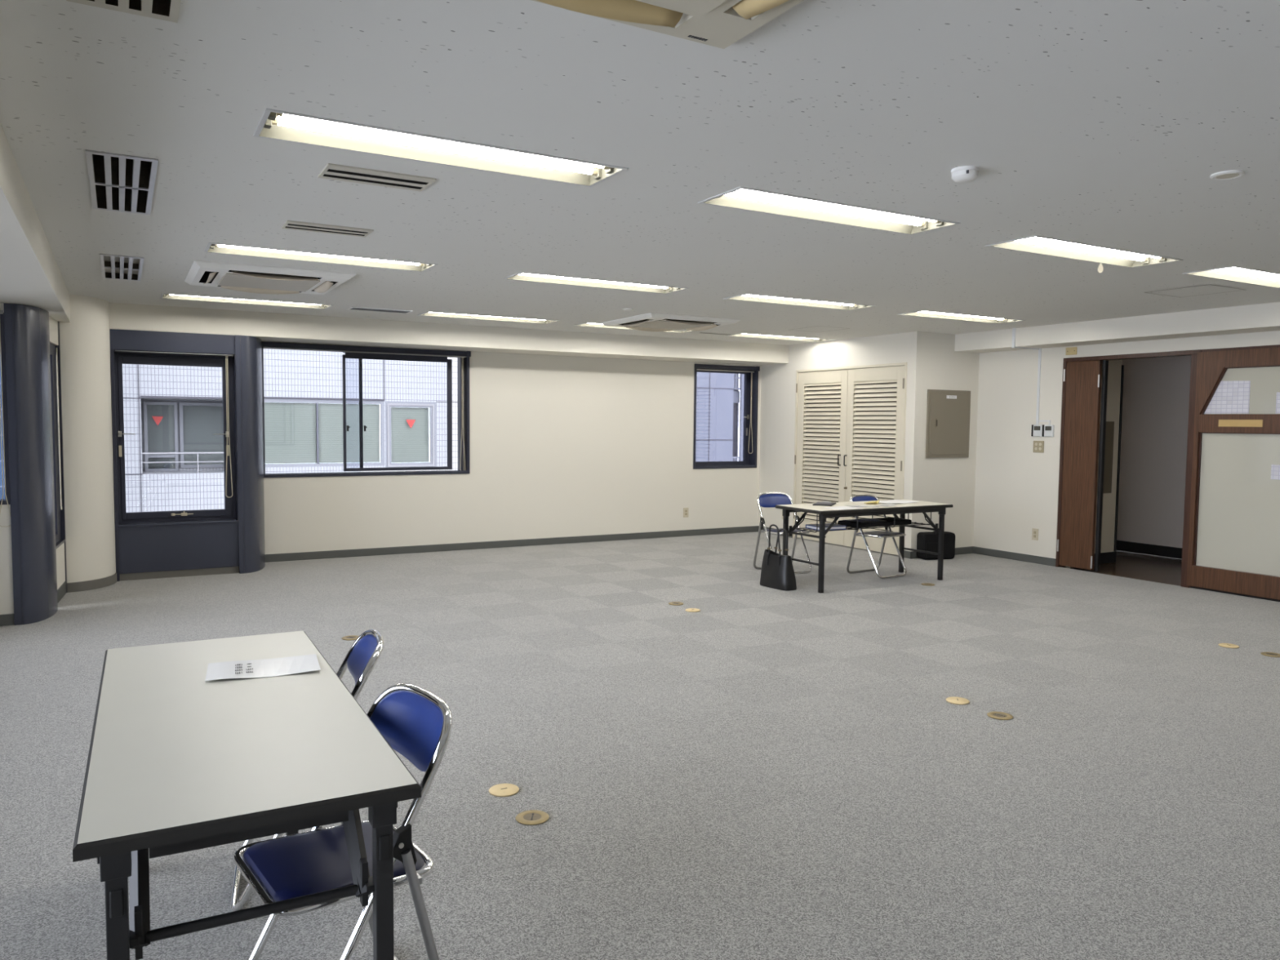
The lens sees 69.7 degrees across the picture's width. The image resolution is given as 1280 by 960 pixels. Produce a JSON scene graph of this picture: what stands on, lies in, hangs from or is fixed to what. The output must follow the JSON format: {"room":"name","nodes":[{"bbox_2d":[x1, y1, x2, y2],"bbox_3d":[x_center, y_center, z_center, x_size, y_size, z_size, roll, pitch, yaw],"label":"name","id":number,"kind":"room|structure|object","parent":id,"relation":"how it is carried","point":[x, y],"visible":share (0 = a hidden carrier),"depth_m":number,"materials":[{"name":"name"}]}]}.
{"room":"empty office","nodes":[
{"label":"empty office","id":0,"kind":"room"},
{"bbox_2d":[0,302,13,614],"bbox_3d":[-4.605,-0.200,6.001,0.900,2.399,0.001,-1,4,-29],"label":"wall","id":1,"kind":"structure","parent":0,"point":[6,601],"depth_m":6.23,"materials":[{"name":"paint"}]},
{"bbox_2d":[0,312,10,504],"bbox_3d":[-4.592,-0.472,6.064,0.698,1.285,0.150,-1,4,-29],"label":"window","id":2,"kind":"structure","parent":1,"relation":"in","point":[2,316],"depth_m":6.17,"materials":[{"name":"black metal"}]},
{"bbox_2d":[0,310,10,527],"bbox_3d":[-4.546,-0.399,6.004,0.715,1.453,0.012,-1,4,-29],"label":"roller blind","id":3,"kind":"object","parent":2,"relation":"attached to","point":[1,311],"visible":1,"depth_m":6.17,"materials":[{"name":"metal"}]},
{"bbox_2d":[0,613,14,626],"bbox_3d":[-4.636,0.959,6.056,0.848,0.078,0.009,-1,4,-29],"label":"baseboard","id":4,"kind":"structure","parent":1,"relation":"attached to","point":[6,619],"depth_m":6.24,"materials":[{"name":"plastic"}]},
{"bbox_2d":[3,302,57,625],"bbox_3d":[-4.263,-0.110,6.441,0.228,2.172,0.462,-1,4,-29],"label":"pillar","id":5,"kind":"structure","parent":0,"point":[26,327],"depth_m":6.29,"materials":[{"name":"blue metal"}]},
{"bbox_2d":[59,293,115,582],"bbox_3d":[-4.712,-0.317,7.852,0.352,2.399,0.925,-1,4,-29],"label":"column corner","id":6,"kind":"structure","parent":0,"point":[85,340],"depth_m":7.51,"materials":[{"name":"paint"}]},
{"bbox_2d":[66,572,116,592],"bbox_3d":[-4.547,0.857,7.705,0.130,0.078,0.576,1,4,9],"label":"baseboard","id":7,"kind":"structure","parent":6,"relation":"attached to","point":[109,580],"depth_m":7.57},
{"bbox_2d":[235,334,265,573],"bbox_3d":[-3.687,-0.245,8.688,0.285,2.172,0.602,-1,4,-29],"label":"pillar","id":8,"kind":"structure","parent":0,"point":[248,349],"depth_m":8.44,"materials":[{"name":"blue metal"}]},
{"bbox_2d":[263,341,760,554],"bbox_3d":[-1.770,-0.431,10.131,7.711,2.399,0.001,-1,4,-29],"label":"wall","id":9,"kind":"structure","parent":0,"point":[561,446],"depth_m":10.54,"materials":[{"name":"paint"}]},
{"bbox_2d":[261,341,471,477],"bbox_3d":[-2.821,-0.717,9.595,2.137,1.336,0.182,-1,4,-29],"label":"window","id":10,"kind":"structure","parent":9,"relation":"in","point":[463,363],"depth_m":9.71,"materials":[{"name":"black metal"}]},
{"bbox_2d":[263,346,466,357],"bbox_3d":[-2.792,-1.316,9.507,2.056,0.013,0.036,-1,4,-29],"label":"roller blind","id":11,"kind":"object","parent":10,"relation":"attached to","point":[392,353],"depth_m":9.47,"materials":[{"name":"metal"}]},
{"bbox_2d":[265,525,758,562],"bbox_3d":[-1.091,0.709,10.589,6.091,0.078,0.009,-1,4,-29],"label":"baseboard","id":12,"kind":"structure","parent":9,"relation":"attached to","point":[557,540],"depth_m":10.28,"materials":[{"name":"plastic"}]},
{"bbox_2d":[693,364,759,469],"bbox_3d":[1.052,-0.813,11.831,0.996,1.317,0.262,-1,4,-29],"label":"window","id":13,"kind":"structure","parent":9,"relation":"in","point":[749,460],"depth_m":11.96,"materials":[{"name":"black metal"}]},
{"bbox_2d":[697,368,754,453],"bbox_3d":[1.083,-0.866,11.743,0.936,1.066,0.044,-1,4,-29],"label":"roller blind","id":14,"kind":"object","parent":13,"relation":"attached to","point":[697,369],"visible":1,"depth_m":11.94,"materials":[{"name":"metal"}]},
{"bbox_2d":[0,531,1279,959],"bbox_3d":[1.134,1.131,4.805,9.851,0.001,12.494,-1,4,-29],"label":"floor","id":15,"kind":"structure","parent":0,"point":[760,772],"depth_m":3.92,"materials":[{"name":"carpet"}]},
{"bbox_2d":[48,315,66,602],"bbox_3d":[-4.538,-0.153,7.050,0.108,2.176,0.666,-1,4,-25],"label":"wall","id":16,"kind":"structure","parent":15,"relation":"on","point":[54,326],"depth_m":7.25,"materials":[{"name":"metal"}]},
{"bbox_2d":[55,347,62,510],"bbox_3d":[-4.502,-0.393,7.117,0.010,1.254,0.055,-1,4,-29],"label":"blind cord","id":17,"kind":"object","parent":16,"relation":"hanging from","point":[55,348],"visible":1,"depth_m":7.11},
{"bbox_2d":[109,328,239,581],"bbox_3d":[-4.157,-0.222,8.248,0.997,2.172,0.246,-1,4,-29],"label":"door","id":18,"kind":"structure","parent":15,"relation":"on","point":[155,544],"depth_m":8.18,"materials":[{"name":"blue metal"}]},
{"bbox_2d":[115,350,233,497],"bbox_3d":[-4.101,-0.475,8.145,0.930,1.296,0.045,-1,4,-29],"label":"roller blind","id":19,"kind":"object","parent":18,"relation":"attached to","point":[115,350],"visible":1,"depth_m":8.34,"materials":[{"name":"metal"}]},
{"bbox_2d":[72,631,421,959],"bbox_3d":[-1.051,0.913,2.360,0.589,0.700,1.499,-1,4,-28],"label":"folding table","id":20,"kind":"object","parent":15,"relation":"on","point":[179,761],"visible":0.85,"depth_m":1.89,"materials":[{"name":"grey laminate"}]},
{"bbox_2d":[204,653,320,680],"bbox_3d":[-1.085,0.539,2.649,0.297,0.009,0.208,-1,4,-23],"label":"sheet","id":21,"kind":"object","parent":20,"relation":"on","point":[266,668],"visible":1,"depth_m":2.64,"materials":[{"name":"white"}]},
{"bbox_2d":[229,629,384,911],"bbox_3d":[-1.014,0.862,2.818,0.447,0.745,0.462,-1,4,-21],"label":"folding chair","id":22,"kind":"object","parent":15,"relation":"on","point":[362,656],"visible":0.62,"depth_m":2.82,"materials":[{"name":"blue plastic"}]},
{"bbox_2d":[233,683,452,959],"bbox_3d":[-0.694,0.905,2.173,0.447,0.745,0.462,-2,5,-38],"label":"folding chair","id":23,"kind":"object","parent":15,"relation":"on","point":[415,722],"visible":0.79,"depth_m":2.12,"materials":[{"name":"silver metal"}]},
{"bbox_2d":[488,783,519,796],"bbox_3d":[-0.522,1.190,3.529,0.116,0.010,0.116,-1,4,-29],"label":"cap","id":24,"kind":"object","parent":15,"relation":"on","point":[500,789],"visible":1,"depth_m":3.52,"materials":[{"name":"gold metal"}]},
{"bbox_2d":[515,809,549,825],"bbox_3d":[-0.386,1.208,3.290,0.120,0.006,0.120,0,4,-1],"label":"cap","id":25,"kind":"object","parent":15,"relation":"on","point":[531,817],"visible":1,"depth_m":3.28,"materials":[{"name":"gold metal"}]},
{"bbox_2d":[760,524,796,591],"bbox_3d":[1.200,0.657,7.971,0.178,0.552,0.369,-2,4,-33],"label":"tote bag","id":26,"kind":"object","parent":15,"relation":"on","point":[777,571],"visible":1,"depth_m":7.90,"materials":[{"name":"black leather"}]},
{"bbox_2d":[753,492,811,573],"bbox_3d":[1.379,0.506,8.863,0.462,0.745,0.447,-1,4,-26],"label":"folding chair","id":27,"kind":"object","parent":15,"relation":"on","point":[766,500],"visible":0.73,"depth_m":8.92,"materials":[{"name":"blue plastic"}]},
{"bbox_2d":[775,499,953,593],"bbox_3d":[2.025,0.571,8.282,1.564,0.700,0.604,-1,4,-29],"label":"folding table","id":28,"kind":"object","parent":15,"relation":"on","point":[923,507],"visible":0.81,"depth_m":8.12,"materials":[{"name":"beige laminate"}]},
{"bbox_2d":[812,501,835,506],"bbox_3d":[1.652,0.209,8.224,0.170,0.022,0.270,2,4,20],"label":"document","id":29,"kind":"object","parent":28,"relation":"on","point":[823,503],"visible":1,"depth_m":8.13,"materials":[{"name":"black paper"}]},
{"bbox_2d":[805,523,846,530],"bbox_3d":[1.619,0.409,8.006,0.280,0.032,0.210,-1,4,-24],"label":"folder","id":30,"kind":"object","parent":28,"relation":"on","point":[836,526],"visible":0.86,"depth_m":7.95,"materials":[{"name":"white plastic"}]},
{"bbox_2d":[795,511,931,532],"bbox_3d":[2.027,0.346,8.268,1.365,0.159,0.288,-1,4,-29],"label":"wire shelf","id":31,"kind":"object","parent":28,"relation":"attached to","point":[917,523],"depth_m":8.13,"materials":[{"name":"black metal"}]},
{"bbox_2d":[837,517,911,528],"bbox_3d":[2.134,0.383,8.335,0.680,0.052,0.253,-2,4,-31],"label":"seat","id":32,"kind":"object","parent":28,"relation":"on","point":[882,522],"visible":0.94,"depth_m":8.23,"materials":[{"name":"black fabric"}]},
{"bbox_2d":[864,499,919,503],"bbox_3d":[2.344,0.202,8.524,0.420,0.012,0.300,-2,4,-35],"label":"document","id":33,"kind":"object","parent":28,"relation":"on","point":[892,501],"visible":0.9,"depth_m":8.52,"materials":[{"name":"white paper"}]},
{"bbox_2d":[846,494,906,578],"bbox_3d":[2.242,0.524,8.695,0.462,0.745,0.447,-2,4,-34],"label":"folding chair","id":34,"kind":"object","parent":15,"relation":"on","point":[876,534],"visible":0.7,"depth_m":8.67,"materials":[{"name":"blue metal"}]},
{"bbox_2d":[916,530,955,559],"bbox_3d":[3.149,0.685,9.761,0.390,0.301,0.156,0,4,-16],"label":"briefcase","id":35,"kind":"object","parent":15,"relation":"on","point":[926,541],"visible":0.77,"depth_m":9.70,"materials":[{"name":"black fabric"}]},
{"bbox_2d":[946,696,969,704],"bbox_3d":[1.635,1.135,4.729,0.116,0.010,0.116,1,4,9],"label":"cap","id":36,"kind":"object","parent":15,"relation":"on","point":[956,700],"visible":1,"depth_m":4.71,"materials":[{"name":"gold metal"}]},
{"bbox_2d":[986,711,1013,719],"bbox_3d":[1.762,1.153,4.495,0.120,0.006,0.120,4,5,43],"label":"cap","id":37,"kind":"object","parent":15,"relation":"on","point":[997,715],"visible":1,"depth_m":4.49,"materials":[{"name":"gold metal"}]},
{"bbox_2d":[0,0,1279,345],"bbox_3d":[1.198,-1.264,4.678,9.946,0.001,12.494,-1,4,-29],"label":"ceiling","id":38,"kind":"structure","parent":0,"point":[1108,123],"depth_m":3.29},
{"bbox_2d":[0,122,70,322],"bbox_3d":[-2.395,-1.041,2.285,1.227,0.233,11.650,-1,4,-29],"label":"beam","id":39,"kind":"structure","parent":38,"relation":"attached to","point":[30,274],"depth_m":4.49,"materials":[{"name":"paint"}]},
{"bbox_2d":[85,149,158,214],"bbox_3d":[-2.195,-1.309,3.889,0.237,0.136,1.070,-1,4,-29],"label":"ceiling vent","id":40,"kind":"object","parent":38,"relation":"in","point":[122,183],"visible":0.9,"depth_m":3.90,"materials":[{"name":"metal"}]},
{"bbox_2d":[99,253,144,280],"bbox_3d":[-3.403,-1.411,6.030,0.236,0.051,1.070,-1,4,-29],"label":"ceiling vent","id":41,"kind":"object","parent":38,"relation":"in","point":[113,266],"visible":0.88,"depth_m":6.03,"materials":[{"name":"metal"}]},
{"bbox_2d":[66,0,181,22],"bbox_3d":[-0.972,-1.162,1.730,0.233,0.136,1.100,-1,4,-29],"label":"ceiling vent","id":42,"kind":"object","parent":38,"relation":"in","point":[164,10],"visible":1,"depth_m":2.21,"materials":[{"name":"metal"}]},
{"bbox_2d":[160,293,333,309],"bbox_3d":[-3.274,-1.537,7.684,1.306,0.094,0.322,-1,4,-29],"label":"ceiling light","id":43,"kind":"object","parent":38,"relation":"attached to","point":[163,295],"visible":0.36,"depth_m":7.75,"materials":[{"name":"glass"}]},
{"bbox_2d":[184,259,355,294],"bbox_3d":[-2.579,-1.397,6.366,0.980,0.118,0.980,-1,4,-29],"label":"air conditioner","id":44,"kind":"object","parent":38,"relation":"attached to","point":[251,278],"visible":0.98,"depth_m":6.18,"materials":[{"name":"plastic"}]},
{"bbox_2d":[199,271,218,283],"bbox_3d":[-2.905,-1.405,6.180,0.080,0.084,0.570,-1,4,-29],"label":"vent","id":45,"kind":"object","parent":44,"relation":"attached to","point":[212,277],"depth_m":6.29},
{"bbox_2d":[217,272,319,292],"bbox_3d":[-2.579,-1.367,6.368,0.590,0.012,0.590,-1,4,-29],"label":"grille","id":46,"kind":"object","parent":44,"relation":"attached to","point":[228,279],"depth_m":6.35,"materials":[{"name":"plastic"}]},
{"bbox_2d":[204,242,437,271],"bbox_3d":[-1.916,-1.393,5.582,1.306,0.094,0.322,-1,4,-29],"label":"ceiling light","id":47,"kind":"object","parent":38,"relation":"attached to","point":[212,247],"visible":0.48,"depth_m":5.63,"materials":[{"name":"glass"}]},
{"bbox_2d":[281,220,373,237],"bbox_3d":[-1.605,-1.304,4.719,0.421,0.037,0.190,-1,4,-29],"label":"ceiling vent","id":48,"kind":"object","parent":38,"relation":"in","point":[289,224],"visible":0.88,"depth_m":4.71,"materials":[{"name":"metal"}]},
{"bbox_2d":[317,163,435,191],"bbox_3d":[-1.063,-1.236,3.715,0.422,0.037,0.215,-1,4,-29],"label":"ceiling vent","id":49,"kind":"object","parent":38,"relation":"in","point":[334,171],"visible":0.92,"depth_m":3.71,"materials":[{"name":"metal"}]},
{"bbox_2d":[346,306,413,313],"bbox_3d":[-2.319,-1.530,8.197,0.550,0.035,0.210,-1,4,-29],"label":"ceiling vent","id":50,"kind":"object","parent":38,"relation":"in","point":[351,308],"visible":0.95,"depth_m":8.20,"materials":[{"name":"grey metal"}]},
{"bbox_2d":[253,108,628,186],"bbox_3d":[-0.692,-1.242,3.362,1.306,0.094,0.322,-1,4,-29],"label":"ceiling light","id":51,"kind":"object","parent":38,"relation":"attached to","point":[277,125],"visible":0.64,"depth_m":3.38,"materials":[{"name":"glass"}]},
{"bbox_2d":[594,167,601,179],"bbox_3d":[-0.167,-1.261,3.717,0.022,0.081,0.040,-1,4,-29],"label":"socket","id":52,"kind":"object","parent":51,"relation":"attached to","point":[597,171],"depth_m":3.70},
{"bbox_2d":[108,302,788,365],"bbox_3d":[-1.643,-1.507,9.837,7.691,0.233,0.609,-1,4,-29],"label":"beam","id":53,"kind":"structure","parent":38,"relation":"attached to","point":[267,326],"depth_m":9.27,"materials":[{"name":"paint"}]},
{"bbox_2d":[417,311,558,324],"bbox_3d":[-1.425,-1.585,8.729,1.306,0.094,0.322,-1,4,-29],"label":"ceiling light","id":54,"kind":"object","parent":38,"relation":"attached to","point":[425,313],"visible":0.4,"depth_m":8.81,"materials":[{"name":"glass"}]},
{"bbox_2d":[502,271,688,293],"bbox_3d":[-0.294,-1.435,6.499,1.306,0.094,0.322,-1,4,-29],"label":"ceiling light","id":55,"kind":"object","parent":38,"relation":"attached to","point":[529,277],"visible":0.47,"depth_m":6.57,"materials":[{"name":"glass"}]},
{"bbox_2d":[573,322,634,329],"bbox_3d":[-0.296,-1.613,9.349,0.704,0.094,0.350,-1,4,-29],"label":"ceiling light","id":56,"kind":"object","parent":38,"relation":"attached to","point":[593,325],"depth_m":9.45,"materials":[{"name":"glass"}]},
{"bbox_2d":[531,0,804,48],"bbox_3d":[0.041,-1.080,1.706,0.980,0.118,0.980,-1,4,-29],"label":"air conditioner","id":57,"kind":"object","parent":38,"relation":"attached to","point":[720,24],"visible":1,"depth_m":2.12,"materials":[{"name":"beige"}]},
{"bbox_2d":[671,13,693,28],"bbox_3d":[-0.143,-1.119,2.031,0.570,0.084,0.080,-1,4,-29],"label":"outlet","id":58,"kind":"object","parent":57,"relation":"attached to","point":[678,20],"depth_m":2.16,"materials":[{"name":"plastic"}]},
{"bbox_2d":[655,0,726,13],"bbox_3d":[0.041,-1.051,1.708,0.590,0.012,0.590,-1,4,-29],"label":"grille","id":59,"kind":"object","parent":57,"relation":"attached to","point":[705,6],"depth_m":2.06,"materials":[{"name":"plastic"}]},
{"bbox_2d":[724,7,763,20],"bbox_3d":[0.368,-1.105,1.890,0.080,0.084,0.570,-1,4,-29],"label":"outlet","id":60,"kind":"object","parent":57,"relation":"attached to","point":[735,13],"depth_m":2.12,"materials":[{"name":"plastic"}]},
{"bbox_2d":[600,312,740,331],"bbox_3d":[0.283,-1.527,8.879,0.980,0.118,0.980,-1,4,-29],"label":"air conditioner","id":61,"kind":"object","parent":38,"relation":"attached to","point":[651,322],"visible":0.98,"depth_m":8.67,"materials":[{"name":"plastic"}]},
{"bbox_2d":[631,320,711,329],"bbox_3d":[0.283,-1.497,8.880,0.590,0.012,0.590,-1,4,-29],"label":"grille","id":62,"kind":"object","parent":61,"relation":"attached to","point":[660,324],"depth_m":8.85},
{"bbox_2d":[728,333,832,342],"bbox_3d":[1.605,-1.664,10.443,1.306,0.094,0.322,-1,4,-29],"label":"ceiling light","id":63,"kind":"object","parent":38,"relation":"attached to","point":[741,335],"visible":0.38,"depth_m":10.54,"materials":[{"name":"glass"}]},
{"bbox_2d":[723,293,875,310],"bbox_3d":[1.300,-1.476,7.400,1.306,0.094,0.322,-1,4,-29],"label":"ceiling light","id":64,"kind":"object","parent":38,"relation":"attached to","point":[746,297],"visible":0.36,"depth_m":7.49,"materials":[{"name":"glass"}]},
{"bbox_2d":[791,325,848,332],"bbox_3d":[1.841,-1.555,9.461,0.425,0.001,0.480,-1,4,-29],"label":"access hatch","id":65,"kind":"object","parent":38,"relation":"attached to","point":[818,328],"visible":1,"depth_m":9.47,"materials":[{"name":"beige metal"}]},
{"bbox_2d":[697,186,960,235],"bbox_3d":[0.906,-1.284,4.265,1.306,0.094,0.322,-1,4,-29],"label":"ceiling light","id":66,"kind":"object","parent":38,"relation":"attached to","point":[740,197],"visible":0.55,"depth_m":4.31,"materials":[{"name":"metal"}]},
{"bbox_2d":[898,310,1026,323],"bbox_3d":[2.925,-1.518,8.319,1.306,0.094,0.322,-1,4,-29],"label":"ceiling light","id":67,"kind":"object","parent":38,"relation":"attached to","point":[926,313],"visible":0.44,"depth_m":8.42,"materials":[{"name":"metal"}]},
{"bbox_2d":[951,165,978,182],"bbox_3d":[1.246,-1.168,3.524,0.102,0.046,0.102,-1,4,-29],"label":"smoke detector","id":68,"kind":"object","parent":38,"relation":"attached to","point":[965,174],"visible":1,"depth_m":3.49,"materials":[{"name":"white plastic"}]},
{"bbox_2d":[984,235,1183,267],"bbox_3d":[2.527,-1.326,5.182,1.306,0.094,0.322,-1,4,-29],"label":"ceiling light","id":69,"kind":"object","parent":38,"relation":"attached to","point":[1036,244],"visible":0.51,"depth_m":5.25,"materials":[{"name":"metal"}]},
{"bbox_2d":[954,302,1279,353],"bbox_3d":[5.938,-1.204,5.827,0.408,0.194,9.611,-1,4,-29],"label":"beam","id":70,"kind":"structure","parent":38,"relation":"attached to","point":[1260,317],"depth_m":8.19,"materials":[{"name":"paint"}]},
{"bbox_2d":[1144,284,1244,297],"bbox_3d":[3.977,-1.354,6.586,0.465,0.001,0.470,-1,4,-29],"label":"access hatch","id":71,"kind":"object","parent":38,"relation":"attached to","point":[1204,289],"visible":1,"depth_m":6.58,"materials":[{"name":"paint"}]},
{"bbox_2d":[1209,169,1244,179],"bbox_3d":[2.270,-1.178,3.551,0.114,0.010,0.114,-1,4,-29],"label":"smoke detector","id":72,"kind":"object","parent":38,"relation":"attached to","point":[1226,175],"visible":1,"depth_m":3.53,"materials":[{"name":"white plastic"}]},
{"bbox_2d":[1182,266,1279,288],"bbox_3d":[4.096,-1.363,6.021,1.306,0.094,0.322,-1,4,-29],"label":"ceiling light","id":73,"kind":"object","parent":38,"relation":"attached to","point":[1233,273],"visible":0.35,"depth_m":6.03,"materials":[{"name":"metal"}]},
{"bbox_2d":[758,331,917,551],"bbox_3d":[2.224,-0.439,10.863,0.001,2.399,2.703,-1,4,-29],"label":"wall","id":74,"kind":"structure","parent":0,"point":[778,381],"depth_m":11.38,"materials":[{"name":"paint"}]},
{"bbox_2d":[792,362,906,555],"bbox_3d":[2.394,-0.267,10.614,0.126,2.090,1.846,-1,4,-29],"label":"door","id":75,"kind":"structure","parent":74,"relation":"in","point":[850,433],"depth_m":10.54,"materials":[{"name":"beige paint"}]},
{"bbox_2d":[911,331,979,551],"bbox_3d":[3.314,-0.371,9.929,0.975,2.399,0.001,-1,4,-29],"label":"wall","id":76,"kind":"structure","parent":0,"point":[952,481],"depth_m":9.90,"materials":[{"name":"paint"}]},
{"bbox_2d":[910,546,973,559],"bbox_3d":[3.293,0.788,9.991,0.964,0.078,0.009,-1,4,-29],"label":"baseboard","id":77,"kind":"structure","parent":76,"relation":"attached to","point":[962,550],"depth_m":10.12,"materials":[{"name":"plastic"}]},
{"bbox_2d":[925,389,970,457],"bbox_3d":[3.331,-0.603,9.900,0.645,0.727,0.040,-1,4,-29],"label":"electrical panel","id":78,"kind":"object","parent":76,"relation":"attached to","point":[948,411],"visible":1,"depth_m":9.88,"materials":[{"name":"beige metal"}]},
{"bbox_2d":[1094,360,1121,552],"bbox_3d":[4.399,-0.353,9.885,0.709,2.390,1.125,-1,4,-29],"label":"wall","id":79,"kind":"structure","parent":0,"point":[1114,371],"depth_m":9.53,"materials":[{"name":"paint"}]},
{"bbox_2d":[1070,551,1115,567],"bbox_3d":[4.670,0.816,9.463,0.714,0.115,0.013,-1,4,-29],"label":"baseboard","id":80,"kind":"structure","parent":79,"relation":"attached to","point":[1108,557],"depth_m":9.57,"materials":[{"name":"black plastic"}]},
{"bbox_2d":[1097,421,1114,493],"bbox_3d":[4.801,-0.232,9.459,0.215,0.740,0.026,-1,4,-29],"label":"electrical panel","id":81,"kind":"object","parent":79,"relation":"attached to","point":[1109,432],"visible":0.59,"depth_m":9.46,"materials":[{"name":"paint"}]},
{"bbox_2d":[1113,364,1124,562],"bbox_3d":[4.986,-0.164,9.589,0.022,2.060,0.040,-1,4,-29],"label":"trim","id":82,"kind":"structure","parent":79,"relation":"attached to","point":[1122,366],"depth_m":9.57,"materials":[{"name":"black metal"}]},
{"bbox_2d":[1059,550,1182,586],"bbox_3d":[6.676,0.905,9.319,4.249,0.001,6.500,-1,4,-29],"label":"floor","id":83,"kind":"structure","parent":0,"point":[1153,568],"depth_m":9.28,"materials":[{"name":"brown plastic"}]},
{"bbox_2d":[973,330,1279,558],"bbox_3d":[6.083,-0.098,5.995,0.001,2.399,9.631,-1,4,-29],"label":"wall","id":84,"kind":"structure","parent":0,"point":[1016,487],"depth_m":9.63,"materials":[{"name":"paint"}]},
{"bbox_2d":[973,546,1055,566],"bbox_3d":[3.965,0.808,9.773,0.009,0.078,1.051,-1,4,-29],"label":"baseboard","id":85,"kind":"structure","parent":84,"relation":"attached to","point":[978,550],"depth_m":9.74,"materials":[{"name":"plastic"}]},
{"bbox_2d":[1011,328,1050,424],"bbox_3d":[3.962,-1.043,9.294,0.402,0.965,0.180,-1,4,-29],"label":"cable raceway","id":86,"kind":"object","parent":84,"relation":"attached to","point":[1037,420],"visible":1,"depth_m":9.43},
{"bbox_2d":[1031,424,1042,436],"bbox_3d":[4.094,-0.509,9.471,0.022,0.120,0.122,-1,4,-29],"label":"controller","id":87,"kind":"object","parent":84,"relation":"attached to","point":[1037,429],"visible":1,"depth_m":9.46,"materials":[{"name":"white plastic"}]},
{"bbox_2d":[1032,440,1044,453],"bbox_3d":[4.106,-0.344,9.467,0.014,0.122,0.124,-1,4,-29],"label":"light switch","id":88,"kind":"object","parent":84,"relation":"attached to","point":[1038,446],"visible":1,"depth_m":9.46,"materials":[{"name":"beige plastic"}]},
{"bbox_2d":[1042,424,1053,436],"bbox_3d":[4.158,-0.502,9.358,0.022,0.120,0.122,-1,4,-29],"label":"controller","id":89,"kind":"object","parent":84,"relation":"attached to","point":[1047,429],"visible":1,"depth_m":9.35,"materials":[{"name":"white plastic"}]},
{"bbox_2d":[1065,346,1077,355],"bbox_3d":[4.281,-1.279,9.116,0.012,0.076,0.120,-1,4,-29],"label":"blank plate","id":90,"kind":"object","parent":84,"relation":"attached to","point":[1072,350],"visible":1,"depth_m":9.11,"materials":[{"name":"gold metal"}]},
{"bbox_2d":[1055,349,1201,587],"bbox_3d":[4.603,-0.131,8.690,0.142,2.100,1.343,-1,4,-29],"label":"door","id":91,"kind":"structure","parent":84,"relation":"in","point":[1082,390],"depth_m":8.99,"materials":[{"name":"brown wood"}]},
{"bbox_2d":[1186,344,1279,601],"bbox_3d":[5.516,-0.017,7.009,0.052,2.100,2.540,-1,4,-29],"label":"door","id":92,"kind":"structure","parent":84,"relation":"in","point":[1234,535],"depth_m":7.80,"materials":[{"name":"brown wood"}]},
{"bbox_2d":[1204,380,1250,413],"bbox_3d":[5.024,-0.708,7.868,0.002,0.281,0.370,-1,4,-29],"label":"printed sheet","id":93,"kind":"object","parent":92,"relation":"attached to","point":[1229,397],"visible":1,"depth_m":7.83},
{"bbox_2d":[1217,419,1262,426],"bbox_3d":[5.058,-0.478,7.740,0.006,0.060,0.350,-1,4,-29],"label":"name plaque","id":94,"kind":"object","parent":92,"relation":"attached to","point":[1222,423],"visible":1,"depth_m":7.74,"materials":[{"name":"gold metal"}]},
{"bbox_2d":[1271,464,1279,479],"bbox_3d":[5.254,-0.061,7.490,0.002,0.122,0.198,-1,4,-29],"label":"printed sheet","id":95,"kind":"object","parent":92,"relation":"attached to","point":[1275,468],"visible":1,"depth_m":7.55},
{"bbox_2d":[1275,391,1279,413],"bbox_3d":[5.267,-0.626,7.441,0.002,0.174,0.208,-1,4,-29],"label":"printed sheet","id":96,"kind":"object","parent":92,"relation":"attached to","point":[1277,397],"visible":1,"depth_m":7.52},
{"bbox_2d":[1116,355,1191,547],"bbox_3d":[6.404,-0.284,9.084,0.100,2.390,6.500,-1,4,-29],"label":"wall","id":97,"kind":"structure","parent":0,"point":[1156,397],"depth_m":10.20,"materials":[{"name":"paint"}]},
{"bbox_2d":[1116,540,1182,559],"bbox_3d":[6.343,0.853,9.127,0.015,0.115,6.500,-1,4,-29],"label":"baseboard","id":98,"kind":"structure","parent":97,"relation":"attached to","point":[1134,547],"depth_m":10.26,"materials":[{"name":"black metal"}]},
{"label":"outside","id":99,"kind":"structure","parent":0,"visible":0},
{"label":"ground","id":100,"kind":"structure","parent":99,"visible":0},
{"bbox_2d":[0,360,4,498],"bbox_3d":[-9.986,0.099,11.618,4.050,17.000,4.000,-1,4,-29],"label":"building","id":101,"kind":"structure","parent":100,"relation":"on","point":[1,475],"depth_m":10.72,"materials":[{"name":"blue glass"}]},
{"bbox_2d":[122,310,457,512],"bbox_3d":[-5.161,-0.091,15.371,7.650,17.000,0.812,-1,4,-29],"label":"building","id":102,"kind":"structure","parent":100,"relation":"on","point":[174,459],"depth_m":14.73,"materials":[{"name":"white tile"}]},
{"bbox_2d":[264,402,380,463],"bbox_3d":[-5.192,-0.761,14.958,1.890,0.970,0.001,-1,4,-29],"label":"blind","id":103,"kind":"object","parent":102,"relation":"hanging from","point":[290,428],"depth_m":14.93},
{"bbox_2d":[391,407,429,462],"bbox_3d":[-3.930,-0.767,15.673,0.670,0.935,0.001,-1,4,-29],"label":"blind","id":104,"kind":"object","parent":102,"relation":"hanging from","point":[408,445],"depth_m":15.68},
{"bbox_2d":[695,372,744,462],"bbox_3d":[2.273,-0.154,17.514,6.800,17.000,0.206,-1,4,-29],"label":"building","id":105,"kind":"structure","parent":100,"relation":"on","point":[718,398],"depth_m":16.87,"materials":[{"name":"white tile"}]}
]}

